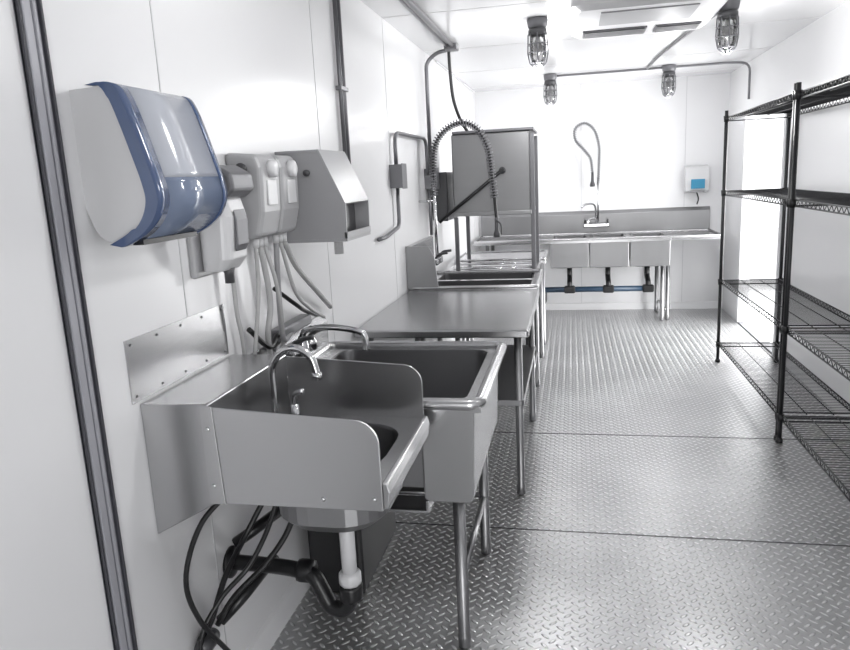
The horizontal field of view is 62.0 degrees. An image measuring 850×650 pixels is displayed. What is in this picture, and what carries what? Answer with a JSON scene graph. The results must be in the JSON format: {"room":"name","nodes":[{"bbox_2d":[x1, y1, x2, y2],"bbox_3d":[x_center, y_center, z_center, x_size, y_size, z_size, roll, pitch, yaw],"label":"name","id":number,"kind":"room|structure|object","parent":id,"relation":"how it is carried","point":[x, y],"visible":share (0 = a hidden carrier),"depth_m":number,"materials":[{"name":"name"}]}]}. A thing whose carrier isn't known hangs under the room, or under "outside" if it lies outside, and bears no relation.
{"room":"commercial dishwashing room","nodes":[
{"label":"commercial dishwashing room","id":0,"kind":"room"},
{"bbox_2d":[0,0,479,649],"bbox_3d":[-0.398,-0.374,3.526,0.080,2.500,9.950,0,12,12],"label":"wall","id":1,"kind":"structure","parent":0,"point":[246,67],"depth_m":1.86,"materials":[{"name":"white paint"}]},
{"bbox_2d":[13,0,118,649],"bbox_3d":[-0.767,0.059,1.529,0.012,2.500,0.006,0,12,12],"label":"ridge","id":2,"kind":"object","parent":1,"relation":"attached to","point":[18,10],"visible":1,"depth_m":1.51,"materials":[{"name":"metal"}]},
{"bbox_2d":[12,0,133,649],"bbox_3d":[-0.763,0.052,1.559,0.006,2.500,0.068,0,12,12],"label":"strip","id":3,"kind":"object","parent":1,"relation":"attached to","point":[14,9],"visible":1,"depth_m":1.53,"materials":[{"name":"metal"}]},
{"bbox_2d":[19,0,127,649],"bbox_3d":[-0.763,0.054,1.549,0.011,2.500,0.024,0,12,12],"label":"door frame","id":4,"kind":"structure","parent":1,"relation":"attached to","point":[24,4],"depth_m":1.53,"materials":[{"name":"metal"}]},
{"bbox_2d":[30,0,132,649],"bbox_3d":[-0.758,0.049,1.573,0.010,2.500,0.011,0,12,12],"label":"ridge","id":5,"kind":"object","parent":1,"relation":"attached to","point":[33,3],"visible":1,"depth_m":1.55,"materials":[{"name":"metal"}]},
{"bbox_2d":[36,0,137,649],"bbox_3d":[-0.753,0.046,1.587,0.014,2.500,0.007,0,12,12],"label":"ridge","id":6,"kind":"object","parent":1,"relation":"attached to","point":[39,2],"visible":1,"depth_m":1.57,"materials":[{"name":"metal"}]},
{"bbox_2d":[69,81,226,246],"bbox_3d":[-0.645,-0.381,1.702,0.186,0.354,0.329,0,12,12],"label":"paper towel dispenser","id":7,"kind":"object","parent":1,"relation":"attached to","point":[151,173],"visible":1,"depth_m":1.58,"materials":[{"name":"white plastic"}]},
{"bbox_2d":[123,304,228,404],"bbox_3d":[-0.676,0.065,1.977,0.005,0.160,0.510,0,12,12],"label":"plate","id":8,"kind":"object","parent":1,"relation":"attached to","point":[156,359],"visible":1,"depth_m":1.93,"materials":[{"name":"silver metal"}]},
{"bbox_2d":[149,0,226,644],"bbox_3d":[-0.674,-0.044,2.000,0.002,2.500,0.005,0,12,12],"label":"trim","id":9,"kind":"structure","parent":1,"relation":"attached to","point":[149,0],"depth_m":1.98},
{"bbox_2d":[187,165,252,283],"bbox_3d":[-0.588,-0.292,2.059,0.149,0.344,0.170,0,12,12],"label":"soap dispenser","id":10,"kind":"object","parent":1,"relation":"attached to","point":[221,247],"visible":0.73,"depth_m":2.02,"materials":[{"name":"grey plastic"}]},
{"bbox_2d":[225,153,280,247],"bbox_3d":[-0.542,-0.406,2.302,0.140,0.304,0.158,0,12,12],"label":"dispenser","id":11,"kind":"object","parent":1,"relation":"attached to","point":[261,206],"visible":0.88,"depth_m":2.25,"materials":[{"name":"grey plastic"}]},
{"bbox_2d":[251,238,258,247],"bbox_3d":[-0.552,-0.266,2.302,0.024,0.030,0.024,0,12,12],"label":"outlet","id":12,"kind":"object","parent":11,"relation":"attached to","point":[255,241],"depth_m":2.29,"materials":[{"name":"white plastic"}]},
{"bbox_2d":[259,237,263,246],"bbox_3d":[-0.545,-0.273,2.336,0.024,0.030,0.024,0,12,12],"label":"outlet","id":13,"kind":"object","parent":11,"relation":"attached to","point":[261,240],"depth_m":2.33,"materials":[{"name":"white plastic"}]},
{"bbox_2d":[263,236,267,245],"bbox_3d":[-0.538,-0.281,2.369,0.024,0.030,0.024,0,12,12],"label":"outlet","id":14,"kind":"object","parent":11,"relation":"attached to","point":[265,239],"depth_m":2.36,"materials":[{"name":"white plastic"}]},
{"bbox_2d":[231,241,332,353],"bbox_3d":[-0.484,-0.086,2.654,0.107,0.500,0.883,0,12,12],"label":"hoses","id":15,"kind":"object","parent":1,"relation":"attached to","point":[283,332],"visible":0.93,"depth_m":2.46,"materials":[{"name":"grey plastic"}]},
{"bbox_2d":[271,155,298,242],"bbox_3d":[-0.510,-0.441,2.460,0.140,0.304,0.158,0,12,12],"label":"dispenser","id":16,"kind":"object","parent":1,"relation":"attached to","point":[288,169],"visible":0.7,"depth_m":2.42,"materials":[{"name":"grey plastic"}]},
{"bbox_2d":[272,234,278,242],"bbox_3d":[-0.519,-0.300,2.460,0.024,0.030,0.024,0,12,12],"label":"outlet","id":17,"kind":"object","parent":16,"relation":"attached to","point":[275,237],"depth_m":2.45,"materials":[{"name":"white plastic"}]},
{"bbox_2d":[279,233,282,241],"bbox_3d":[-0.512,-0.308,2.494,0.024,0.030,0.024,0,12,12],"label":"outlet","id":18,"kind":"object","parent":16,"relation":"attached to","point":[280,234],"depth_m":2.49,"materials":[{"name":"white plastic"}]},
{"bbox_2d":[283,232,286,240],"bbox_3d":[-0.505,-0.315,2.527,0.024,0.030,0.024,0,12,12],"label":"outlet","id":19,"kind":"object","parent":16,"relation":"attached to","point":[285,233],"depth_m":2.52,"materials":[{"name":"white plastic"}]},
{"bbox_2d":[140,354,429,533],"bbox_3d":[-0.349,0.330,1.990,0.638,0.382,0.516,0,12,12],"label":"sink","id":20,"kind":"object","parent":1,"relation":"attached to","point":[340,465],"visible":1,"depth_m":1.79,"materials":[{"name":"silver metal"}]},
{"bbox_2d":[223,531,362,617],"bbox_3d":[-0.407,0.685,2.139,0.486,0.358,0.100,2,13,23],"label":"trap","id":21,"kind":"object","parent":20,"relation":"attached to","point":[304,570],"visible":0.91,"depth_m":2.10,"materials":[{"name":"black plastic"}]},
{"bbox_2d":[268,344,321,414],"bbox_3d":[-0.366,0.188,2.022,0.175,0.284,0.101,0,12,12],"label":"gooseneck faucet","id":22,"kind":"object","parent":20,"relation":"on","point":[316,373],"visible":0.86,"depth_m":1.99,"materials":[{"name":"silver metal"}]},
{"bbox_2d":[251,316,328,364],"bbox_3d":[-0.512,0.111,2.695,0.028,0.160,0.790,0,12,12],"label":"backsplash","id":23,"kind":"structure","parent":1,"relation":"attached to","point":[322,337],"depth_m":2.93,"materials":[{"name":"silver metal"}]},
{"bbox_2d":[309,2,334,336],"bbox_3d":[-0.431,-0.298,3.168,0.002,2.500,0.005,0,12,12],"label":"trim","id":24,"kind":"structure","parent":1,"relation":"attached to","point":[309,2],"depth_m":3.04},
{"bbox_2d":[274,149,370,253],"bbox_3d":[-0.387,-0.474,2.755,0.259,0.396,0.324,0,12,12],"label":"dispenser","id":25,"kind":"object","parent":1,"relation":"attached to","point":[333,203],"visible":0.91,"depth_m":2.62,"materials":[{"name":"grey metal"}]},
{"bbox_2d":[332,0,350,163],"bbox_3d":[-0.386,-1.101,3.329,0.035,1.000,0.120,0,12,12],"label":"conduit","id":26,"kind":"object","parent":1,"relation":"attached to","point":[341,87],"visible":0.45,"depth_m":3.30,"materials":[{"name":"grey metal"}]},
{"bbox_2d":[246,338,461,649],"bbox_3d":[-0.293,0.817,3.722,0.030,0.080,9.870,0,12,12],"label":"baseboard","id":27,"kind":"structure","parent":1,"relation":"attached to","point":[265,638],"depth_m":2.57,"materials":[{"name":"white"}]},
{"bbox_2d":[382,25,400,340],"bbox_3d":[-0.188,-0.553,4.336,0.002,2.500,0.005,0,12,12],"label":"trim","id":28,"kind":"structure","parent":1,"relation":"attached to","point":[382,25],"depth_m":4.22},
{"bbox_2d":[377,131,428,241],"bbox_3d":[-0.108,-0.916,4.539,0.079,0.624,1.432,0,12,12],"label":"junction box","id":29,"kind":"object","parent":1,"relation":"attached to","point":[398,172],"visible":1,"depth_m":4.25,"materials":[{"name":"grey paint"}]},
{"bbox_2d":[408,236,433,254],"bbox_3d":[-0.025,-0.451,5.017,0.039,0.290,0.754,0,12,12],"label":"backsplash","id":30,"kind":"structure","parent":1,"relation":"attached to","point":[428,241],"depth_m":5.13,"materials":[{"name":"silver metal"}]},
{"bbox_2d":[424,49,445,234],"bbox_3d":[0.090,-1.335,5.226,0.192,1.323,0.130,0,12,12],"label":"conduit","id":31,"kind":"object","parent":1,"relation":"attached to","point":[427,178],"visible":0.89,"depth_m":5.22,"materials":[{"name":"grey metal"}]},
{"bbox_2d":[435,61,474,92],"bbox_3d":[0.325,-2.365,6.817,0.012,0.012,2.370,0,12,12],"label":"trim","id":32,"kind":"structure","parent":1,"relation":"attached to","point":[437,62],"depth_m":6.61,"materials":[{"name":"white plastic"}]},
{"bbox_2d":[382,0,558,17],"bbox_3d":[1.071,-1.783,3.807,2.700,0.002,0.005,0,12,12],"label":"trim","id":33,"kind":"structure","parent":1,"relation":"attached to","point":[554,0],"depth_m":3.97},
{"bbox_2d":[452,48,763,73],"bbox_3d":[1.557,-2.292,6.143,2.700,0.002,0.005,0,12,12],"label":"trim","id":34,"kind":"structure","parent":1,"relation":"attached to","point":[761,48],"depth_m":6.12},
{"bbox_2d":[482,68,735,87],"bbox_3d":[1.800,-2.546,7.311,2.700,0.002,0.005,0,12,12],"label":"trim","id":35,"kind":"structure","parent":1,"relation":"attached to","point":[733,68],"depth_m":7.29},
{"bbox_2d":[426,17,818,51],"bbox_3d":[1.314,-2.038,4.975,2.700,0.002,0.005,0,12,12],"label":"trim","id":36,"kind":"structure","parent":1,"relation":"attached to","point":[815,17],"depth_m":5.03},
{"bbox_2d":[505,432,849,440],"bbox_3d":[1.188,0.667,4.285,2.700,0.001,0.008,0,12,12],"label":"trim","id":37,"kind":"structure","parent":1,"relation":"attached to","point":[505,432],"depth_m":4.21,"materials":[{"name":"grey metal"}]},
{"bbox_2d":[270,308,849,649],"bbox_3d":[1.026,0.888,3.505,2.860,0.100,9.950,0,12,12],"label":"floor","id":38,"kind":"structure","parent":0,"point":[621,373],"depth_m":3.22,"materials":[{"name":"grey metal"}]},
{"bbox_2d":[183,504,293,649],"bbox_3d":[-0.498,0.781,2.138,0.278,0.776,0.466,0,12,12],"label":"cables","id":39,"kind":"object","parent":38,"relation":"on","point":[209,637],"visible":0.68,"depth_m":2.09,"materials":[{"name":"black plastic"}]},
{"bbox_2d":[307,512,395,593],"bbox_3d":[-0.227,0.732,2.958,0.394,0.550,0.550,0,12,12],"label":"trap","id":40,"kind":"object","parent":38,"relation":"on","point":[371,542],"visible":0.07,"depth_m":2.76,"materials":[{"name":"black metal"}]},
{"bbox_2d":[251,316,506,649],"bbox_3d":[-0.112,0.534,2.703,0.803,1.030,0.810,0,12,12],"label":"utility sink","id":41,"kind":"object","parent":38,"relation":"on","point":[460,378],"visible":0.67,"depth_m":2.40,"materials":[{"name":"silver metal"}]},
{"bbox_2d":[285,324,369,356],"bbox_3d":[-0.387,0.070,2.621,0.313,0.136,0.201,5,14,32],"label":"faucet","id":42,"kind":"object","parent":41,"relation":"attached to","point":[309,342],"visible":0.86,"depth_m":2.62,"materials":[{"name":"silver metal"}]},
{"bbox_2d":[354,289,539,494],"bbox_3d":[0.207,0.320,4.079,0.861,0.860,1.220,0,12,12],"label":"work table","id":43,"kind":"object","parent":38,"relation":"on","point":[500,313],"visible":0.56,"depth_m":3.72,"materials":[{"name":"silver metal"}]},
{"bbox_2d":[405,236,542,411],"bbox_3d":[0.396,-0.032,5.015,0.858,1.150,0.773,0,12,12],"label":"sink","id":44,"kind":"object","parent":38,"relation":"on","point":[422,275],"visible":0.53,"depth_m":4.88,"materials":[{"name":"silver metal"}]},
{"bbox_2d":[419,118,502,265],"bbox_3d":[0.242,-0.930,4.964,0.591,1.002,0.210,0,12,12],"label":"faucet","id":45,"kind":"object","parent":44,"relation":"attached to","point":[438,256],"visible":0.98,"depth_m":4.93,"materials":[{"name":"silver metal"}]},
{"bbox_2d":[409,279,540,290],"bbox_3d":[0.353,-0.148,4.800,0.845,0.262,0.385,0,12,12],"label":"basin","id":46,"kind":"object","parent":44,"relation":"in","point":[474,284],"depth_m":4.66,"materials":[{"name":"silver metal"}]},
{"bbox_2d":[437,272,542,280],"bbox_3d":[0.429,-0.228,5.167,0.845,0.262,0.380,0,12,12],"label":"basin","id":47,"kind":"object","parent":44,"relation":"in","point":[441,276],"depth_m":5.26,"materials":[{"name":"silver metal"}]},
{"bbox_2d":[432,127,540,344],"bbox_3d":[0.507,-0.552,5.635,0.790,1.905,0.689,0,12,12],"label":"dishwasher","id":48,"kind":"object","parent":38,"relation":"on","point":[465,190],"visible":0.66,"depth_m":5.24,"materials":[{"name":"silver metal"}]},
{"bbox_2d":[451,127,536,216],"bbox_3d":[0.557,-1.186,5.509,0.611,0.620,0.646,0,12,12],"label":"hood","id":49,"kind":"object","parent":48,"relation":"attached to","point":[514,150],"depth_m":5.22,"materials":[{"name":"grey paint"}]},
{"bbox_2d":[454,250,547,357],"bbox_3d":[0.712,-0.196,6.383,0.784,0.884,0.650,0,12,12],"label":"table","id":50,"kind":"object","parent":38,"relation":"on","point":[543,254],"visible":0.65,"depth_m":6.28,"materials":[{"name":"silver metal"}]},
{"bbox_2d":[473,206,720,320],"bbox_3d":[1.831,-0.656,7.718,2.520,1.133,0.754,0,12,12],"label":"sink","id":51,"kind":"object","parent":38,"relation":"on","point":[641,237],"visible":0.95,"depth_m":7.74,"materials":[{"name":"silver metal"}]},
{"bbox_2d":[572,121,608,227],"bbox_3d":[1.830,-1.643,7.732,0.397,1.148,0.289,-7,12,-18],"label":"faucet","id":52,"kind":"object","parent":51,"relation":"attached to","point":[592,184],"visible":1,"depth_m":7.73,"materials":[{"name":"silver metal"}]},
{"bbox_2d":[538,266,653,306],"bbox_3d":[1.723,-0.398,7.709,1.469,0.497,0.497,3,13,28],"label":"drain manifold","id":53,"kind":"object","parent":51,"relation":"attached to","point":[647,287],"visible":0.85,"depth_m":7.55,"materials":[{"name":"black plastic"}]},
{"bbox_2d":[396,522,849,546],"bbox_3d":[0.943,0.923,3.107,2.700,0.001,0.008,0,12,12],"label":"floor seam","id":54,"kind":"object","parent":38,"relation":"attached to","point":[396,522],"depth_m":3.10,"materials":[{"name":"grey metal"}]},
{"bbox_2d":[738,322,771,349],"bbox_3d":[3.065,0.108,6.498,0.085,0.012,1.296,0,12,12],"label":"sill","id":55,"kind":"structure","parent":38,"relation":"on","point":[753,332],"depth_m":6.58,"materials":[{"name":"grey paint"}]},
{"bbox_2d":[715,83,849,439],"bbox_3d":[2.375,-0.480,4.676,0.482,1.970,1.780,0,12,12],"label":"wire shelving unit","id":56,"kind":"object","parent":38,"relation":"on","point":[786,104],"visible":0.91,"depth_m":4.65,"materials":[{"name":"black metal"}]},
{"bbox_2d":[775,74,849,501],"bbox_3d":[2.021,-0.109,2.971,0.482,1.970,1.780,0,12,12],"label":"wire shelving unit","id":57,"kind":"object","parent":38,"relation":"on","point":[843,82],"visible":1,"depth_m":3.68,"materials":[{"name":"black metal"}]},
{"bbox_2d":[474,73,729,302],"bbox_3d":[1.945,-1.412,7.967,2.700,2.500,0.080,0,12,12],"label":"wall","id":58,"kind":"structure","parent":0,"point":[641,131],"depth_m":7.81,"materials":[{"name":"white paint"}]},
{"bbox_2d":[581,191,581,302],"bbox_3d":[1.760,-1.403,7.965,0.006,2.500,0.002,0,12,12],"label":"trim","id":59,"kind":"structure","parent":58,"relation":"attached to","point":[581,191],"depth_m":8.13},
{"bbox_2d":[481,206,709,235],"bbox_3d":[1.883,-1.145,7.980,2.510,0.288,0.029,0,12,12],"label":"backsplash","id":60,"kind":"structure","parent":58,"relation":"attached to","point":[697,217],"depth_m":7.93,"materials":[{"name":"silver metal"}]},
{"bbox_2d":[538,301,721,309],"bbox_3d":[2.009,-0.219,8.161,2.670,0.080,0.020,0,12,12],"label":"baseboard","id":61,"kind":"structure","parent":58,"relation":"attached to","point":[684,304],"depth_m":8.10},
{"bbox_2d":[681,91,686,301],"bbox_3d":[2.837,-1.410,7.739,0.006,2.500,0.002,0,12,12],"label":"trim","id":62,"kind":"structure","parent":58,"relation":"attached to","point":[686,91],"depth_m":7.63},
{"bbox_2d":[684,165,709,203],"bbox_3d":[2.931,-1.512,7.631,0.250,0.420,0.126,0,12,12],"label":"dispenser","id":63,"kind":"object","parent":58,"relation":"attached to","point":[696,177],"visible":1,"depth_m":7.57,"materials":[{"name":"white plastic"}]},
{"bbox_2d":[360,0,847,91],"bbox_3d":[0.899,-1.645,2.979,2.860,0.080,9.950,0,12,12],"label":"ceiling","id":64,"kind":"structure","parent":0,"point":[501,25],"depth_m":5.19,"materials":[{"name":"white paint"}]},
{"bbox_2d":[398,0,458,51],"bbox_3d":[-0.451,-1.304,1.961,0.090,0.040,6.520,0,12,12],"label":"conduit","id":65,"kind":"object","parent":64,"relation":"attached to","point":[449,47],"visible":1,"depth_m":4.25,"materials":[{"name":"grey metal"}]},
{"bbox_2d":[447,52,468,130],"bbox_3d":[0.238,-1.735,5.251,0.194,0.603,0.050,-13,16,-41],"label":"cable","id":66,"kind":"object","parent":64,"relation":"hanging from","point":[448,53],"visible":0.81,"depth_m":5.21,"materials":[{"name":"black plastic"}]},
{"bbox_2d":[527,16,548,69],"bbox_3d":[0.692,-1.725,4.337,0.132,0.294,0.132,0,12,12],"label":"ceiling lamp","id":67,"kind":"object","parent":64,"relation":"attached to","point":[537,25],"visible":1,"depth_m":4.31,"materials":[{"name":"grey paint"}]},
{"bbox_2d":[530,36,545,64],"bbox_3d":[0.694,-1.690,4.344,0.100,0.175,0.100,0,12,12],"label":"glass jar","id":68,"kind":"object","parent":67,"relation":"on","point":[537,48],"depth_m":4.32,"materials":[{"name":"white"}]},
{"bbox_2d":[543,73,556,105],"bbox_3d":[1.210,-2.267,6.826,0.132,0.294,0.132,0,12,12],"label":"ceiling lamp","id":69,"kind":"object","parent":64,"relation":"attached to","point":[550,79],"visible":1,"depth_m":6.79,"materials":[{"name":"grey metal"}]},
{"bbox_2d":[545,85,555,102],"bbox_3d":[1.212,-2.232,6.833,0.100,0.175,0.100,0,12,12],"label":"glass jar","id":70,"kind":"object","parent":69,"relation":"on","point":[548,93],"depth_m":6.81,"materials":[{"name":"white"}]},
{"bbox_2d":[571,0,727,39],"bbox_3d":[1.276,-1.806,4.124,0.830,0.105,0.940,0,12,12],"label":"air conditioner","id":71,"kind":"object","parent":64,"relation":"attached to","point":[590,19],"depth_m":3.98,"materials":[{"name":"white plastic"}]},
{"bbox_2d":[557,12,750,98],"bbox_3d":[1.842,-1.999,5.531,1.866,0.346,2.462,0,12,12],"label":"conduit","id":72,"kind":"object","parent":64,"relation":"attached to","point":[649,67],"visible":0.9,"depth_m":6.54,"materials":[{"name":"grey metal"}]},
{"bbox_2d":[661,64,675,97],"bbox_3d":[2.277,-2.274,6.603,0.132,0.294,0.132,0,12,12],"label":"ceiling lamp","id":73,"kind":"object","parent":64,"relation":"attached to","point":[668,70],"visible":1,"depth_m":6.57,"materials":[{"name":"grey paint"}]},
{"bbox_2d":[663,76,673,94],"bbox_3d":[2.278,-2.239,6.610,0.100,0.175,0.100,0,12,12],"label":"glass jar","id":74,"kind":"object","parent":73,"relation":"on","point":[669,84],"depth_m":6.59,"materials":[{"name":"white"}]},
{"bbox_2d":[715,0,739,54],"bbox_3d":[1.759,-1.732,4.113,0.132,0.294,0.132,0,12,12],"label":"ceiling lamp","id":75,"kind":"object","parent":64,"relation":"attached to","point":[729,11],"visible":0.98,"depth_m":4.09,"materials":[{"name":"grey paint"}]},
{"bbox_2d":[718,18,735,49],"bbox_3d":[1.761,-1.697,4.120,0.100,0.175,0.100,0,12,12],"label":"glass jar","id":76,"kind":"object","parent":75,"relation":"on","point":[727,31],"depth_m":4.10,"materials":[{"name":"clear glass"}]},
{"bbox_2d":[722,62,748,319],"bbox_3d":[3.225,-1.338,7.299,0.080,2.500,0.880,0,12,12],"label":"panel","id":77,"kind":"object","parent":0,"point":[738,78],"visible":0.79,"depth_m":7.28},
{"bbox_2d":[736,116,756,322],"bbox_3d":[3.150,-1.034,6.936,0.102,2.060,0.052,0,12,12],"label":"door frame","id":78,"kind":"structure","parent":77,"relation":"attached to","point":[749,138],"depth_m":6.90,"materials":[{"name":"white plastic"}]},
{"bbox_2d":[747,37,789,108],"bbox_3d":[2.957,-2.096,6.041,0.080,0.480,1.320,0,12,12],"label":"panel","id":79,"kind":"object","parent":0,"point":[770,69],"visible":0.5,"depth_m":5.92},
{"bbox_2d":[779,0,849,424],"bbox_3d":[2.104,-0.163,1.903,0.080,2.500,7.750,0,12,12],"label":"wall","id":80,"kind":"structure","parent":0,"point":[820,51],"depth_m":4.68,"materials":[{"name":"white paint"}]},
{"bbox_2d":[772,114,786,349],"bbox_3d":[2.882,-0.753,5.645,0.102,2.060,0.052,0,12,12],"label":"door frame","id":81,"kind":"structure","parent":80,"relation":"attached to","point":[785,115],"depth_m":5.62,"materials":[{"name":"white plastic"}]},
{"label":"outside","id":82,"kind":"structure","parent":0,"visible":0},
{"bbox_2d":[748,227,777,341],"bbox_3d":[9.767,0.419,4.327,13.920,0.130,28.000,0,12,12],"label":"ground","id":83,"kind":"structure","parent":82,"point":[764,241],"depth_m":11.63,"materials":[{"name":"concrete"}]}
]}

